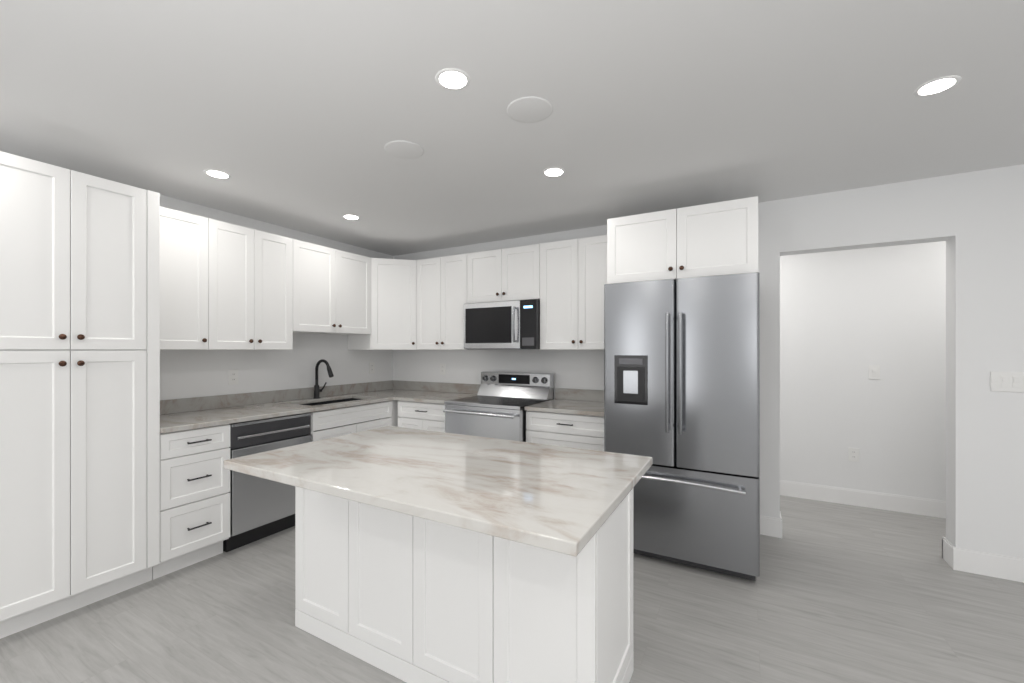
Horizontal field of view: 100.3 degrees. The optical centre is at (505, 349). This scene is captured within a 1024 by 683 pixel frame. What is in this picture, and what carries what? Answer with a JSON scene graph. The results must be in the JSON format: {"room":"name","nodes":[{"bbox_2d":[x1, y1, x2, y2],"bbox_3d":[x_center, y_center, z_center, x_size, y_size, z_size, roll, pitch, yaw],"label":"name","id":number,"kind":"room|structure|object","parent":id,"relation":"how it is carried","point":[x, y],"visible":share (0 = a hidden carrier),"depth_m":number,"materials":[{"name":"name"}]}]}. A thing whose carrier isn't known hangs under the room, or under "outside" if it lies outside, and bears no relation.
{"room":"kitchen","nodes":[
{"label":"kitchen","id":0,"kind":"room"},
{"bbox_2d":[160,195,392,403],"bbox_3d":[-3.120,0.137,1.975,0.150,2.470,7.350,0,0,30],"label":"wall","id":1,"kind":"structure","parent":0,"point":[191,373],"depth_m":3.71,"materials":[{"name":"white paint"}]},
{"bbox_2d":[160,206,211,349],"bbox_3d":[-2.314,-0.459,2.889,0.347,0.918,0.387,0,0,30],"label":"upper cabinet","id":2,"kind":"object","parent":1,"relation":"attached to","point":[185,238],"depth_m":2.86,"materials":[{"name":"white paint"}]},
{"bbox_2d":[228,370,237,384],"bbox_3d":[-2.196,0.222,3.446,0.008,0.120,0.075,0,0,30],"label":"electrical outlet","id":3,"kind":"object","parent":1,"relation":"attached to","point":[232,377],"visible":1,"depth_m":3.44,"materials":[{"name":"white plastic"}]},
{"bbox_2d":[212,219,295,349],"bbox_3d":[-2.063,-0.459,3.333,0.347,0.918,0.634,0,0,30],"label":"upper cabinet","id":4,"kind":"object","parent":1,"relation":"attached to","point":[226,286],"depth_m":3.23,"materials":[{"name":"white paint"}]},
{"bbox_2d":[296,240,370,334],"bbox_3d":[-1.698,-0.536,3.977,0.347,0.765,0.843,0,0,30],"label":"upper cabinet","id":5,"kind":"object","parent":1,"relation":"attached to","point":[333,286],"depth_m":3.85,"materials":[{"name":"white paint"}]},
{"bbox_2d":[348,258,416,349],"bbox_3d":[-1.190,-0.459,4.551,0.667,0.918,0.662,0,0,30],"label":"upper cabinet","id":6,"kind":"object","parent":1,"relation":"attached to","point":[393,304],"visible":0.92,"depth_m":4.32,"materials":[{"name":"white paint"}]},
{"bbox_2d":[0,495,1023,682],"bbox_3d":[0.064,1.422,0.799,6.850,0.100,8.440,0,0,30],"label":"floor","id":7,"kind":"structure","parent":0,"point":[838,593],"depth_m":2.15,"materials":[{"name":"plastic"}]},
{"bbox_2d":[0,151,159,638],"bbox_3d":[-2.455,0.227,2.332,0.652,2.290,0.713,0,0,30],"label":"pantry cabinet","id":8,"kind":"object","parent":7,"relation":"on","point":[79,389],"visible":1,"depth_m":2.18,"materials":[{"name":"white paint"}]},
{"bbox_2d":[152,424,229,579],"bbox_3d":[-2.196,0.930,2.824,0.618,0.884,0.392,0,0,30],"label":"base cabinet","id":9,"kind":"object","parent":7,"relation":"on","point":[194,501],"depth_m":2.66,"materials":[{"name":"white paint"}]},
{"bbox_2d":[160,381,419,432],"bbox_3d":[-1.653,0.422,3.742,0.660,0.131,2.526,0,0,30],"label":"countertop","id":10,"kind":"structure","parent":9,"relation":"on","point":[181,414],"depth_m":3.39,"materials":[{"name":"white stone"}]},
{"bbox_2d":[313,359,333,398],"bbox_3d":[-1.679,0.273,3.998,0.256,0.368,0.121,0,0,30],"label":"faucet","id":11,"kind":"object","parent":10,"relation":"on","point":[317,390],"visible":1,"depth_m":4.00,"materials":[{"name":"black metal"}]},
{"bbox_2d":[300,398,380,430],"bbox_3d":[-1.565,0.598,3.899,0.404,0.218,0.744,0,0,30],"label":"sink","id":12,"kind":"object","parent":10,"relation":"in","point":[332,401],"visible":0.02,"depth_m":4.03,"materials":[{"name":"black metal"}]},
{"bbox_2d":[223,412,311,551],"bbox_3d":[-1.937,0.934,3.259,0.623,0.876,0.602,0,0,30],"label":"dishwasher","id":13,"kind":"object","parent":7,"relation":"on","point":[260,508],"visible":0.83,"depth_m":3.03,"materials":[{"name":"metal"}]},
{"bbox_2d":[309,424,374,441],"bbox_3d":[-1.581,1.073,3.911,0.618,0.600,0.862,0,0,30],"label":"base cabinet","id":14,"kind":"object","parent":7,"relation":"on","point":[322,434],"depth_m":3.57,"materials":[{"name":"white paint"}]},
{"bbox_2d":[344,400,398,427],"bbox_3d":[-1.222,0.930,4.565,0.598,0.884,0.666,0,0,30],"label":"base cabinet","id":15,"kind":"object","parent":7,"relation":"on","point":[386,412],"depth_m":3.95,"materials":[{"name":"white paint"}]},
{"bbox_2d":[364,380,407,383],"bbox_3d":[-1.194,0.422,4.551,0.360,0.131,0.666,0,0,30],"label":"countertop","id":16,"kind":"structure","parent":15,"relation":"on","point":[391,381],"depth_m":4.89,"materials":[{"name":"grey stone"}]},
{"bbox_2d":[398,401,444,431],"bbox_3d":[-0.624,0.930,4.256,0.626,0.884,0.618,0,0,30],"label":"base cabinet","id":17,"kind":"object","parent":7,"relation":"on","point":[414,415],"depth_m":3.99,"materials":[{"name":"white paint"}]},
{"bbox_2d":[396,382,480,403],"bbox_3d":[-0.630,0.422,4.243,0.625,0.131,0.646,0,0,30],"label":"countertop","id":18,"kind":"structure","parent":17,"relation":"on","point":[426,392],"depth_m":4.47,"materials":[{"name":"white stone"}]},
{"bbox_2d":[295,486,633,682],"bbox_3d":[-0.249,0.930,1.972,1.530,0.883,0.528,0,0,30],"label":"kitchen island","id":19,"kind":"object","parent":7,"relation":"on","point":[406,598],"visible":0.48,"depth_m":1.67,"materials":[{"name":"white paint"}]},
{"bbox_2d":[224,426,652,556],"bbox_3d":[-0.269,0.471,1.781,1.524,0.034,0.927,0,0,30],"label":"island countertop","id":20,"kind":"structure","parent":19,"relation":"on","point":[565,500],"depth_m":1.52,"materials":[{"name":"white stone"}]},
{"bbox_2d":[443,371,553,441],"bbox_3d":[-0.060,0.795,3.837,0.748,1.153,0.734,0,0,30],"label":"range","id":21,"kind":"object","parent":7,"relation":"on","point":[497,405],"visible":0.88,"depth_m":3.70,"materials":[{"name":"metal"}]},
{"bbox_2d":[526,411,603,450],"bbox_3d":[0.616,0.930,3.554,0.692,0.884,0.618,0,0,30],"label":"base cabinet","id":22,"kind":"object","parent":7,"relation":"on","point":[571,430],"depth_m":3.29,"materials":[{"name":"white paint"}]},
{"bbox_2d":[525,388,603,416],"bbox_3d":[0.611,0.422,3.543,0.692,0.131,0.643,0,0,30],"label":"countertop","id":23,"kind":"structure","parent":22,"relation":"on","point":[566,401],"depth_m":3.64,"materials":[{"name":"white stone"}]},
{"bbox_2d":[604,273,759,580],"bbox_3d":[1.248,0.465,3.003,0.910,1.815,0.898,0,0,30],"label":"fridge","id":24,"kind":"object","parent":7,"relation":"on","point":[682,382],"visible":0.9,"depth_m":2.62,"materials":[{"name":"metal"}]},
{"bbox_2d":[0,0,1023,255],"bbox_3d":[0.064,-1.148,0.799,6.850,0.100,8.440,0,0,30],"label":"ceiling","id":25,"kind":"structure","parent":0,"point":[296,114],"depth_m":1.90,"materials":[{"name":"white paint"}]},
{"bbox_2d":[204,169,230,178],"bbox_3d":[-1.796,-1.096,2.665,0.142,0.005,0.136,0,0,30],"label":"recessed light","id":26,"kind":"object","parent":25,"relation":"in","point":[213,173],"depth_m":2.67,"materials":[{"name":"white paint"}]},
{"bbox_2d":[342,214,359,219],"bbox_3d":[-1.277,-1.096,3.526,0.137,0.005,0.141,0,0,30],"label":"recessed light","id":27,"kind":"object","parent":25,"relation":"in","point":[347,216],"depth_m":3.53,"materials":[{"name":"white paint"}]},
{"bbox_2d":[384,140,423,158],"bbox_3d":[-0.555,-1.095,2.343,0.209,0.005,0.209,0,0,23],"label":"ceiling vent","id":28,"kind":"object","parent":25,"relation":"in","point":[398,148],"depth_m":2.33,"materials":[{"name":"white paint"}]},
{"bbox_2d":[436,68,469,89],"bbox_3d":[-0.214,-1.096,1.732,0.135,0.005,0.139,0,0,30],"label":"recessed light","id":29,"kind":"object","parent":25,"relation":"in","point":[455,79],"depth_m":1.73,"materials":[{"name":"white paint"}]},
{"bbox_2d":[507,96,552,122],"bbox_3d":[0.110,-1.095,1.955,0.209,0.005,0.209,0,0,23],"label":"ceiling speaker","id":30,"kind":"object","parent":25,"relation":"in","point":[530,109],"depth_m":1.94,"materials":[{"name":"white paint"}]},
{"bbox_2d":[543,167,564,176],"bbox_3d":[0.297,-1.096,2.636,0.136,0.005,0.138,0,0,30],"label":"recessed light","id":31,"kind":"object","parent":25,"relation":"in","point":[555,171],"depth_m":2.64,"materials":[{"name":"white paint"}]},
{"bbox_2d":[913,76,960,96],"bbox_3d":[1.792,-1.096,1.775,0.137,0.005,0.141,0,0,30],"label":"recessed light","id":32,"kind":"object","parent":25,"relation":"in","point":[929,88],"depth_m":1.78,"materials":[{"name":"white paint"}]},
{"bbox_2d":[393,164,1023,557],"bbox_3d":[1.569,0.137,3.458,6.550,2.470,0.150,0,0,30],"label":"wall","id":33,"kind":"structure","parent":0,"point":[974,220],"depth_m":2.69,"materials":[{"name":"white paint"}]},
{"bbox_2d":[417,235,606,349],"bbox_3d":[0.070,-0.459,4.001,2.082,0.918,0.377,0,0,30],"label":"upper cabinet","id":34,"kind":"object","parent":33,"relation":"attached to","point":[564,281],"visible":0.92,"depth_m":3.75,"materials":[{"name":"white paint"}]},
{"bbox_2d":[464,299,539,348],"bbox_3d":[0.018,-0.220,3.976,0.754,0.429,0.470,0,0,30],"label":"microwave","id":35,"kind":"object","parent":34,"relation":"attached to","point":[515,324],"visible":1,"depth_m":3.80,"materials":[{"name":"metal"}]},
{"bbox_2d":[607,196,757,283],"bbox_3d":[1.286,-0.689,3.083,0.914,0.458,0.777,0,0,30],"label":"upper cabinet","id":36,"kind":"object","parent":33,"relation":"attached to","point":[714,239],"visible":0.94,"depth_m":2.74,"materials":[{"name":"white paint"}]},
{"bbox_2d":[760,511,781,535],"bbox_3d":[1.682,1.302,3.471,0.934,0.140,0.044,0,0,30],"label":"baseboard","id":37,"kind":"structure","parent":33,"relation":"attached to","point":[767,524],"depth_m":3.14,"materials":[{"name":"white paint"}]},
{"bbox_2d":[942,537,947,562],"bbox_3d":[3.660,1.302,2.351,1.819,0.140,0.044,0,0,30],"label":"baseboard","id":38,"kind":"structure","parent":33,"relation":"attached to","point":[944,541],"depth_m":2.78,"materials":[{"name":"white paint"}]},
{"bbox_2d":[948,541,1023,582],"bbox_3d":[3.569,1.302,2.231,1.779,0.140,0.014,0,0,30],"label":"baseboard","id":39,"kind":"structure","parent":33,"relation":"attached to","point":[987,564],"depth_m":2.59,"materials":[{"name":"white paint"}]},
{"bbox_2d":[780,241,945,500],"bbox_3d":[3.368,0.137,3.692,3.950,2.470,0.150,0,0,30],"label":"wall","id":40,"kind":"structure","parent":0,"point":[848,318],"depth_m":3.73,"materials":[{"name":"white paint"}]},
{"bbox_2d":[848,448,858,461],"bbox_3d":[3.072,0.927,3.768,0.075,0.120,0.008,0,0,30],"label":"outlet","id":41,"kind":"object","parent":40,"relation":"attached to","point":[853,454],"visible":1,"depth_m":3.77,"materials":[{"name":"white plastic"}]},
{"bbox_2d":[780,480,945,517],"bbox_3d":[3.327,1.302,3.621,3.650,0.140,0.014,0,0,30],"label":"baseboard","id":42,"kind":"structure","parent":40,"relation":"attached to","point":[884,501],"depth_m":3.72,"materials":[{"name":"white paint"}]},
{"bbox_2d":[869,365,879,378],"bbox_3d":[3.193,0.196,3.698,0.075,0.120,0.010,0,0,30],"label":"light switch","id":43,"kind":"object","parent":40,"relation":"attached to","point":[874,371],"visible":1,"depth_m":3.70,"materials":[{"name":"white plastic"}]},
{"bbox_2d":[990,372,1023,391],"bbox_3d":[3.013,0.192,2.547,0.171,0.120,0.010,0,0,30],"label":"light switch","id":44,"kind":"object","parent":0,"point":[1006,381],"depth_m":2.55,"materials":[{"name":"white plastic"}]}
]}

